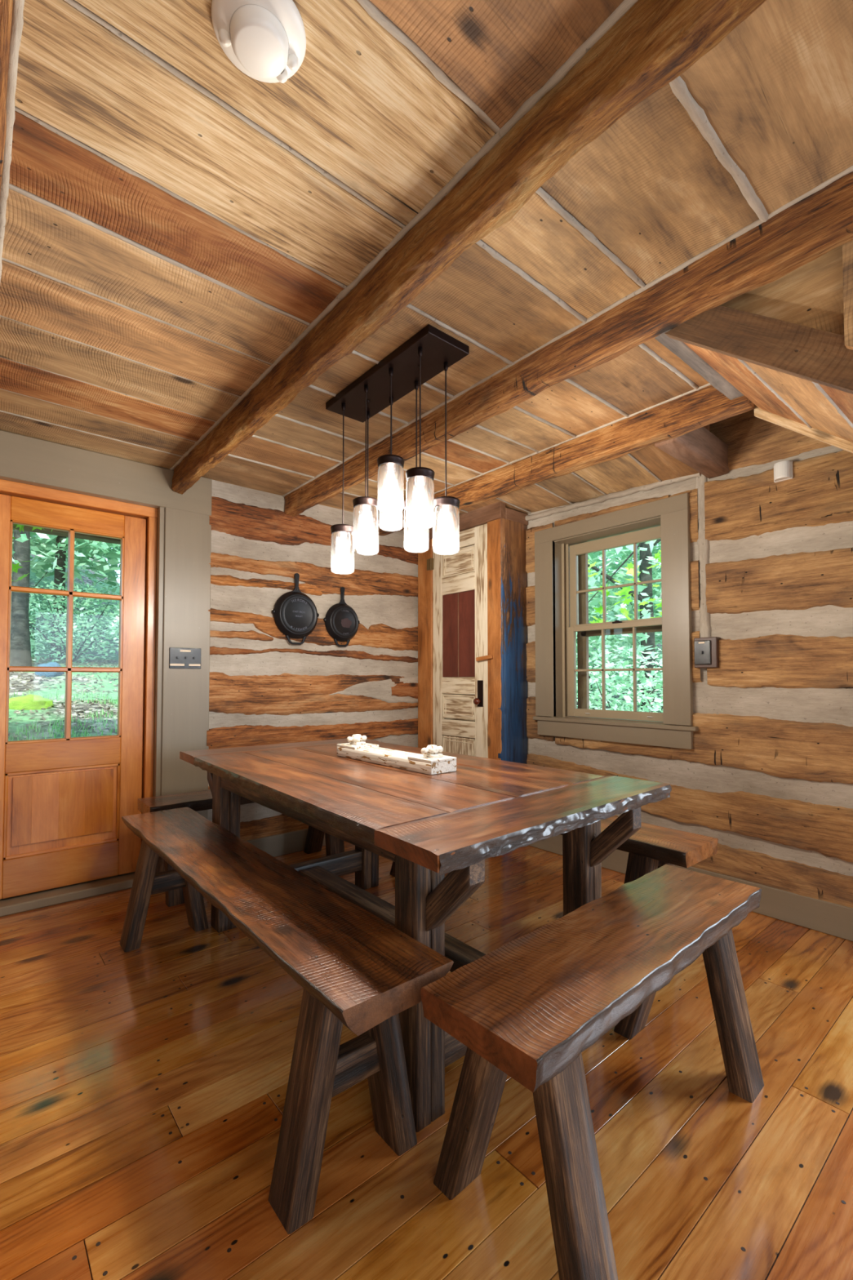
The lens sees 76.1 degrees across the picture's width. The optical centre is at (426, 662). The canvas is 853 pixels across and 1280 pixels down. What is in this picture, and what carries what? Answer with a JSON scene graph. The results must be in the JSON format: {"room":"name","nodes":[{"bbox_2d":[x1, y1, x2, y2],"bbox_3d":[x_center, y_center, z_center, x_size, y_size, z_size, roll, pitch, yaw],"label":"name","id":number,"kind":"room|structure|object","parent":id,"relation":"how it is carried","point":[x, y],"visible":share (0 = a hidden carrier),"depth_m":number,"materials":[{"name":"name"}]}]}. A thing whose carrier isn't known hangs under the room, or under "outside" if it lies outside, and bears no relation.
{"room":"dining room","nodes":[
{"label":"dining room","id":0,"kind":"room"},
{"bbox_2d":[0,479,157,917],"bbox_3d":[-1.851,0.154,2.838,0.880,2.100,0.190,1,-2,-40],"label":"door","id":1,"kind":"structure","parent":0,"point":[64,837],"depth_m":2.85,"materials":[{"name":"brown wood"}]},
{"bbox_2d":[206,479,417,840],"bbox_3d":[-1.651,0.053,2.961,4.800,2.410,0.145,1,-2,-40],"label":"wall","id":2,"kind":"structure","parent":0,"point":[264,688],"depth_m":3.58,"materials":[{"name":"brown wood"}]},
{"bbox_2d":[0,430,212,819],"bbox_3d":[-1.839,0.051,2.829,1.343,2.306,0.164,1,-2,-40],"label":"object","id":3,"kind":"structure","parent":2,"relation":"attached to","point":[184,529],"depth_m":3.06,"materials":[{"name":"beige paint"}]},
{"bbox_2d":[168,647,200,668],"bbox_3d":[-1.374,-0.026,3.108,0.172,0.118,0.018,1,-2,-40],"label":"switch plate","id":4,"kind":"object","parent":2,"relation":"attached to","point":[179,658],"visible":1,"depth_m":3.11,"materials":[{"name":"silver metal"}]},
{"bbox_2d":[245,828,345,857],"bbox_3d":[-0.674,1.162,3.678,1.560,0.135,0.030,1,-2,-40],"label":"baseboard","id":5,"kind":"structure","parent":2,"relation":"attached to","point":[277,845],"depth_m":3.46,"materials":[{"name":"beige paint"}]},
{"bbox_2d":[0,0,852,528],"bbox_3d":[0.422,-1.138,0.620,4.900,0.189,6.450,1,-2,-40],"label":"ceiling","id":6,"kind":"structure","parent":0,"point":[175,220],"depth_m":1.37,"materials":[{"name":"brown wood"}]},
{"bbox_2d":[0,0,13,190],"bbox_3d":[-0.093,-1.137,0.125,0.111,0.153,6.260,1,-2,-40],"label":"ceiling beam","id":7,"kind":"structure","parent":6,"relation":"attached to","point":[6,6],"depth_m":0.95,"materials":[{"name":"brown wood"}]},
{"bbox_2d":[211,0,306,83],"bbox_3d":[-0.305,-1.137,0.997,0.166,0.047,0.166,1,-2,-40],"label":"smoke detector","id":8,"kind":"object","parent":6,"relation":"attached to","point":[265,40],"visible":1,"depth_m":0.98,"materials":[{"name":"white plastic"}]},
{"bbox_2d":[325,324,469,574],"bbox_3d":[-0.141,-0.754,2.135,0.250,0.746,0.694,1,-2,-40],"label":"chandelier","id":9,"kind":"object","parent":6,"relation":"hanging from","point":[431,351],"visible":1,"depth_m":2.07,"materials":[{"name":"brown metal"}]},
{"bbox_2d":[330,531,354,574],"bbox_3d":[-0.350,-0.462,2.278,0.097,0.171,0.097,1,-2,-40],"label":"glass jar","id":10,"kind":"object","parent":9,"relation":"on","point":[342,535],"depth_m":2.26,"materials":[{"name":"white glass"}]},
{"bbox_2d":[353,504,377,551],"bbox_3d":[-0.239,-0.532,2.139,0.097,0.171,0.097,1,-2,-40],"label":"glass jar","id":11,"kind":"object","parent":9,"relation":"on","point":[366,508],"depth_m":2.12,"materials":[{"name":"white glass"}]},
{"bbox_2d":[355,513,378,555],"bbox_3d":[-0.255,-0.558,2.355,0.097,0.171,0.097,1,-2,-40],"label":"glass jar","id":12,"kind":"object","parent":9,"relation":"on","point":[367,537],"depth_m":2.34,"materials":[{"name":"white glass"}]},
{"bbox_2d":[377,462,404,513],"bbox_3d":[-0.133,-0.651,2.025,0.097,0.171,0.097,1,-2,-40],"label":"glass jar","id":13,"kind":"object","parent":9,"relation":"on","point":[390,468],"depth_m":2.01,"materials":[{"name":"white glass"}]},
{"bbox_2d":[405,476,434,529],"bbox_3d":[-0.022,-0.558,1.895,0.097,0.171,0.097,1,-2,-40],"label":"glass jar","id":14,"kind":"object","parent":9,"relation":"on","point":[420,482],"depth_m":1.88,"materials":[{"name":"white glass"}]},
{"bbox_2d":[432,505,459,555],"bbox_3d":[0.071,-0.486,1.983,0.097,0.171,0.097,1,-2,-40],"label":"glass jar","id":15,"kind":"object","parent":9,"relation":"on","point":[445,509],"depth_m":1.97,"materials":[{"name":"white glass"}]},
{"bbox_2d":[171,0,766,494],"bbox_3d":[0.608,-1.110,0.719,0.098,0.179,6.262,1,-2,-40],"label":"ceiling beam","id":16,"kind":"structure","parent":6,"relation":"attached to","point":[654,42],"depth_m":1.19,"materials":[{"name":"brown wood"}]},
{"bbox_2d":[377,384,755,535],"bbox_3d":[0.465,-1.044,3.076,0.100,0.167,2.510,1,-2,-40],"label":"ceiling beam","id":17,"kind":"structure","parent":6,"relation":"attached to","point":[706,406],"depth_m":2.57,"materials":[{"name":"brown wood"}]},
{"bbox_2d":[284,171,852,516],"bbox_3d":[1.127,-1.103,1.169,0.094,0.160,6.280,1,-2,-40],"label":"ceiling beam","id":18,"kind":"structure","parent":6,"relation":"attached to","point":[821,222],"depth_m":1.68,"materials":[{"name":"brown wood"}]},
{"bbox_2d":[654,426,728,478],"bbox_3d":[1.284,-1.043,2.617,0.580,0.161,0.107,1,-2,-40],"label":"joist","id":19,"kind":"object","parent":6,"relation":"attached to","point":[700,449],"visible":0.69,"depth_m":2.59,"materials":[{"name":"brown wood"}]},
{"bbox_2d":[654,240,852,453],"bbox_3d":[1.651,-0.583,1.181,0.760,2.325,2.047,1,-2,-40],"label":"staircase","id":20,"kind":"structure","parent":6,"relation":"attached to","point":[784,344],"depth_m":1.52,"materials":[{"name":"brown wood"}]},
{"bbox_2d":[0,841,852,1279],"bbox_3d":[0.442,1.167,0.567,5.050,0.061,6.552,1,-2,-40],"label":"floor","id":21,"kind":"structure","parent":0,"point":[143,1090],"depth_m":1.36,"materials":[{"name":"brown wood"}]},
{"bbox_2d":[137,789,344,906],"bbox_3d":[-0.992,0.963,3.138,1.190,0.500,0.354,1,-2,-40],"label":"bench","id":22,"kind":"object","parent":21,"relation":"on","point":[197,801],"visible":0.23,"depth_m":2.84,"materials":[{"name":"brown wood"}]},
{"bbox_2d":[120,807,453,1234],"bbox_3d":[-0.660,0.924,1.817,0.338,0.500,1.885,1,-2,-40],"label":"bench","id":23,"kind":"object","parent":21,"relation":"on","point":[354,969],"visible":1,"depth_m":1.28,"materials":[{"name":"brown wood"}]},
{"bbox_2d":[179,738,671,1132],"bbox_3d":[-0.185,0.806,2.234,1.144,0.762,2.058,1,-2,-40],"label":"dining table","id":24,"kind":"object","parent":21,"relation":"on","point":[431,826],"visible":0.78,"depth_m":1.73,"materials":[{"name":"brown wood"}]},
{"bbox_2d":[337,733,456,774],"bbox_3d":[-0.151,0.378,2.332,0.133,0.101,0.677,1,-2,-40],"label":"centerpiece","id":25,"kind":"object","parent":24,"relation":"on","point":[429,762],"visible":1,"depth_m":2.21,"materials":[{"name":"white paint"}]},
{"bbox_2d":[416,501,528,764],"bbox_3d":[0.300,0.092,3.953,0.308,2.290,0.877,1,-2,-40],"label":"closet","id":26,"kind":"object","parent":21,"relation":"on","point":[472,601],"visible":0.77,"depth_m":3.75,"materials":[{"name":"brown wood"}]},
{"bbox_2d":[389,816,718,884],"bbox_3d":[0.419,0.950,2.684,0.391,0.501,1.800,1,-2,-40],"label":"bench","id":27,"kind":"object","parent":21,"relation":"on","point":[651,847],"visible":0.18,"depth_m":2.10,"materials":[{"name":"brown wood"}]},
{"bbox_2d":[420,864,764,1279],"bbox_3d":[0.474,0.911,1.365,1.090,0.500,0.399,2,-2,-42],"label":"bench","id":28,"kind":"object","parent":21,"relation":"on","point":[526,1011],"visible":1,"depth_m":1.14,"materials":[{"name":"brown wood"}]},
{"bbox_2d":[444,408,852,907],"bbox_3d":[2.180,-0.267,2.112,0.254,3.100,6.600,1,-2,-40],"label":"wall","id":29,"kind":"structure","parent":0,"point":[767,773],"depth_m":2.62,"materials":[{"name":"brown wood"}]},
{"bbox_2d":[533,492,698,749],"bbox_3d":[1.149,-0.210,3.317,0.272,1.353,1.057,1,-2,-40],"label":"window","id":30,"kind":"structure","parent":29,"relation":"in","point":[562,590],"depth_m":3.33,"materials":[{"name":"beige paint"}]},
{"bbox_2d":[528,834,852,942],"bbox_3d":[2.422,1.099,1.622,0.025,0.140,5.400,1,-2,-40],"label":"baseboard","id":31,"kind":"structure","parent":29,"relation":"attached to","point":[830,918],"depth_m":2.50,"materials":[{"name":"beige paint"}]},
{"bbox_2d":[693,636,720,667],"bbox_3d":[1.438,-0.052,2.798,0.074,0.156,0.112,1,-2,-40],"label":"switch box","id":32,"kind":"object","parent":29,"relation":"attached to","point":[706,651],"visible":1,"depth_m":2.77,"materials":[{"name":"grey metal"}]},
{"bbox_2d":[773,460,793,482],"bbox_3d":[1.661,-0.895,2.544,0.053,0.080,0.076,1,-2,-40],"label":"sensor","id":33,"kind":"object","parent":29,"relation":"attached to","point":[783,470],"visible":1,"depth_m":2.52,"materials":[{"name":"white plastic"}]},
{"label":"outside","id":34,"kind":"structure","parent":0,"visible":0},
{"bbox_2d":[587,542,662,623],"bbox_3d":[1.914,-1.227,4.892,0.626,1.830,1.759,1,-2,-40],"label":"branch","id":35,"kind":"object","parent":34,"point":[624,591],"visible":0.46,"depth_m":5.06,"materials":[{"name":"green plant"}]},
{"bbox_3d":[-0.853,-0.575,3.569,0.004,0.006,0.036,1,-2,-40],"label":"nail","id":36,"kind":"object","parent":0,"visible":0},
{"bbox_2d":[271,573,319,644],"bbox_3d":[-0.840,-0.353,3.547,0.332,0.468,0.044,1,-2,-40],"label":"skillet","id":37,"kind":"object","parent":36,"relation":"hanging from","point":[295,614],"visible":1,"depth_m":3.52,"materials":[{"name":"black metal"}]},
{"bbox_3d":[-0.588,-0.517,3.790,0.004,0.006,0.036,1,-2,-40],"label":"nail","id":38,"kind":"object","parent":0,"visible":0},
{"bbox_2d":[323,586,359,647],"bbox_3d":[-0.575,-0.319,3.769,0.288,0.418,0.044,1,-2,-40],"label":"skillet","id":39,"kind":"object","parent":38,"relation":"hanging from","point":[341,620],"visible":1,"depth_m":3.75,"materials":[{"name":"black metal"}]},
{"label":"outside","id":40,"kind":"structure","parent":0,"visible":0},
{"bbox_2d":[11,524,52,582],"bbox_3d":[-3.127,-1.180,3.914,1.044,1.183,0.426,1,-2,-40],"label":"branch","id":41,"kind":"object","parent":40,"point":[15,566],"visible":0.3,"depth_m":4.10,"materials":[{"name":"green plant"}]},
{"bbox_3d":[-2.669,-1.410,3.745,5.700,0.040,2.100,1,-2,-40],"label":"porch roof","id":42,"kind":"structure","parent":0,"visible":0},
{"bbox_2d":[13,524,120,544],"bbox_3d":[-3.151,-1.226,4.543,5.000,0.280,0.150,1,-2,-40],"label":"beam","id":43,"kind":"structure","parent":42,"relation":"attached to","point":[26,528],"depth_m":4.62,"materials":[{"name":"brown wood"}]},
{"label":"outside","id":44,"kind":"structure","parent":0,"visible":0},
{"bbox_2d":[8,535,662,741],"bbox_3d":[-1.225,-3.697,10.861,40.000,11.276,42.000,1,-2,-40],"label":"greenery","id":45,"kind":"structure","parent":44,"point":[17,686],"depth_m":7.17,"materials":[{"name":"green plant"}]},
{"bbox_2d":[8,693,53,710],"bbox_3d":[-4.494,0.494,6.149,0.499,0.277,0.369,1,-2,-40],"label":"mossy stone","id":46,"kind":"object","parent":45,"relation":"on","point":[33,702],"visible":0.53,"depth_m":6.04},
{"bbox_2d":[34,662,64,677],"bbox_3d":[-5.136,0.146,7.423,0.340,0.317,0.343,1,-2,-40],"label":"rock","id":47,"kind":"object","parent":45,"relation":"on","point":[48,674],"visible":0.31,"depth_m":7.33,"materials":[{"name":"blue stone"}]},
{"bbox_2d":[11,531,106,584],"bbox_3d":[-10.876,-5.444,14.527,9.178,9.512,9.132,1,-2,-40],"label":"tree","id":48,"kind":"object","parent":45,"relation":"on","point":[35,535],"visible":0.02,"depth_m":15.19,"materials":[{"name":"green plant"}]},
{"bbox_2d":[9,529,115,666],"bbox_3d":[-6.582,-3.777,8.912,5.636,7.886,5.623,1,-2,-40],"label":"tree","id":49,"kind":"object","parent":45,"relation":"on","point":[20,648],"visible":0.02,"depth_m":8.78,"materials":[{"name":"grey plant"}]},
{"bbox_2d":[8,689,117,741],"bbox_3d":[-3.104,0.810,5.209,6.056,1.167,4.266,1,-2,-40],"label":"grass","id":50,"kind":"structure","parent":45,"relation":"on","point":[91,695],"depth_m":5.75,"materials":[{"name":"green plant"}]},
{"bbox_2d":[8,657,118,740],"bbox_3d":[-5.531,0.626,8.079,8.070,1.679,7.564,1,-2,-40],"label":"fallen leaves","id":51,"kind":"object","parent":45,"relation":"on","point":[98,661],"visible":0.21,"depth_m":7.05,"materials":[{"name":"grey plant"}]},
{"bbox_2d":[11,541,119,652],"bbox_3d":[-9.497,-1.452,11.632,5.915,2.788,5.966,1,-2,-40],"label":"bush","id":52,"kind":"object","parent":45,"relation":"on","point":[106,580],"visible":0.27,"depth_m":11.79,"materials":[{"name":"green plant"}]},
{"bbox_2d":[12,528,119,659],"bbox_3d":[-7.648,-4.233,11.392,5.795,8.531,5.698,1,-2,-40],"label":"tree","id":53,"kind":"object","parent":45,"relation":"on","point":[60,575],"visible":0.02,"depth_m":11.32,"materials":[{"name":"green plant"}]},
{"bbox_2d":[28,580,119,663],"bbox_3d":[-6.720,-0.729,10.311,2.434,1.632,2.398,1,-2,-40],"label":"bush","id":54,"kind":"object","parent":45,"relation":"on","point":[60,639],"visible":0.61,"depth_m":10.12,"materials":[{"name":"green plant"}]},
{"bbox_2d":[77,545,120,639],"bbox_3d":[-5.429,-2.697,15.087,7.189,9.187,7.213,1,-2,-40],"label":"tree","id":55,"kind":"object","parent":45,"relation":"on","point":[113,575],"visible":0.02,"depth_m":13.29,"materials":[{"name":"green plant"}]},
{"bbox_2d":[85,540,120,578],"bbox_3d":[-4.381,-2.844,10.155,4.455,6.332,4.526,1,-2,-40],"label":"tree","id":56,"kind":"object","parent":45,"relation":"on","point":[104,546],"visible":0.02,"depth_m":9.58,"materials":[{"name":"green plant"}]},
{"bbox_2d":[108,608,119,645],"bbox_3d":[-3.889,-0.523,8.507,1.861,1.593,1.811,1,-2,-40],"label":"bush","id":57,"kind":"object","parent":45,"relation":"on","point":[114,625],"visible":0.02,"depth_m":8.03,"materials":[{"name":"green plant"}]},
{"bbox_2d":[576,546,634,706],"bbox_3d":[1.927,-1.246,9.910,3.636,5.709,3.700,1,-2,-40],"label":"tree","id":58,"kind":"object","parent":45,"relation":"on","point":[590,556],"visible":0.06,"depth_m":9.08,"materials":[{"name":"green plant"}]},
{"bbox_2d":[576,635,649,711],"bbox_3d":[1.979,0.498,8.202,2.615,2.204,2.637,1,-2,-40],"label":"bush","id":59,"kind":"object","parent":45,"relation":"on","point":[638,674],"visible":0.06,"depth_m":7.71,"materials":[{"name":"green plant"}]},
{"bbox_2d":[576,542,662,686],"bbox_3d":[2.776,-3.030,11.586,6.467,9.160,6.382,1,-2,-40],"label":"tree","id":60,"kind":"object","parent":45,"relation":"on","point":[597,553],"visible":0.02,"depth_m":10.46,"materials":[{"name":"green plant"}]},
{"bbox_2d":[576,548,662,708],"bbox_3d":[4.484,-4.293,15.705,9.075,11.443,9.066,1,-2,-40],"label":"tree","id":61,"kind":"object","parent":45,"relation":"on","point":[632,557],"visible":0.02,"depth_m":15.34,"materials":[{"name":"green plant"}]},
{"bbox_2d":[576,538,662,711],"bbox_3d":[3.401,-2.440,8.436,5.297,7.958,5.244,1,-2,-40],"label":"tree","id":62,"kind":"object","parent":45,"relation":"on","point":[646,560],"visible":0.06,"depth_m":8.28,"materials":[{"name":"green plant"}]},
{"bbox_2d":[576,645,662,712],"bbox_3d":[2.546,0.675,6.580,2.199,1.796,2.210,1,-2,-40],"label":"bush","id":63,"kind":"object","parent":45,"relation":"on","point":[623,674],"visible":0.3,"depth_m":6.49,"materials":[{"name":"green plant"}]},
{"bbox_2d":[576,562,662,709],"bbox_3d":[5.170,-0.319,10.921,5.625,3.579,5.531,1,-2,-40],"label":"tree","id":64,"kind":"object","parent":45,"relation":"on","point":[601,603],"visible":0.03,"depth_m":10.65,"materials":[{"name":"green plant"}]},
{"bbox_2d":[590,543,662,643],"bbox_3d":[7.796,-4.366,12.612,9.246,11.351,9.120,1,-2,-40],"label":"tree","id":65,"kind":"object","parent":45,"relation":"on","point":[638,550],"visible":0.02,"depth_m":12.96,"materials":[{"name":"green plant"}]},
{"bbox_2d":[642,662,662,711],"bbox_3d":[3.951,0.536,6.465,2.660,1.989,2.573,1,-2,-40],"label":"bush","id":66,"kind":"object","parent":45,"relation":"on","point":[660,664],"visible":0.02,"depth_m":6.78,"materials":[{"name":"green plant"}]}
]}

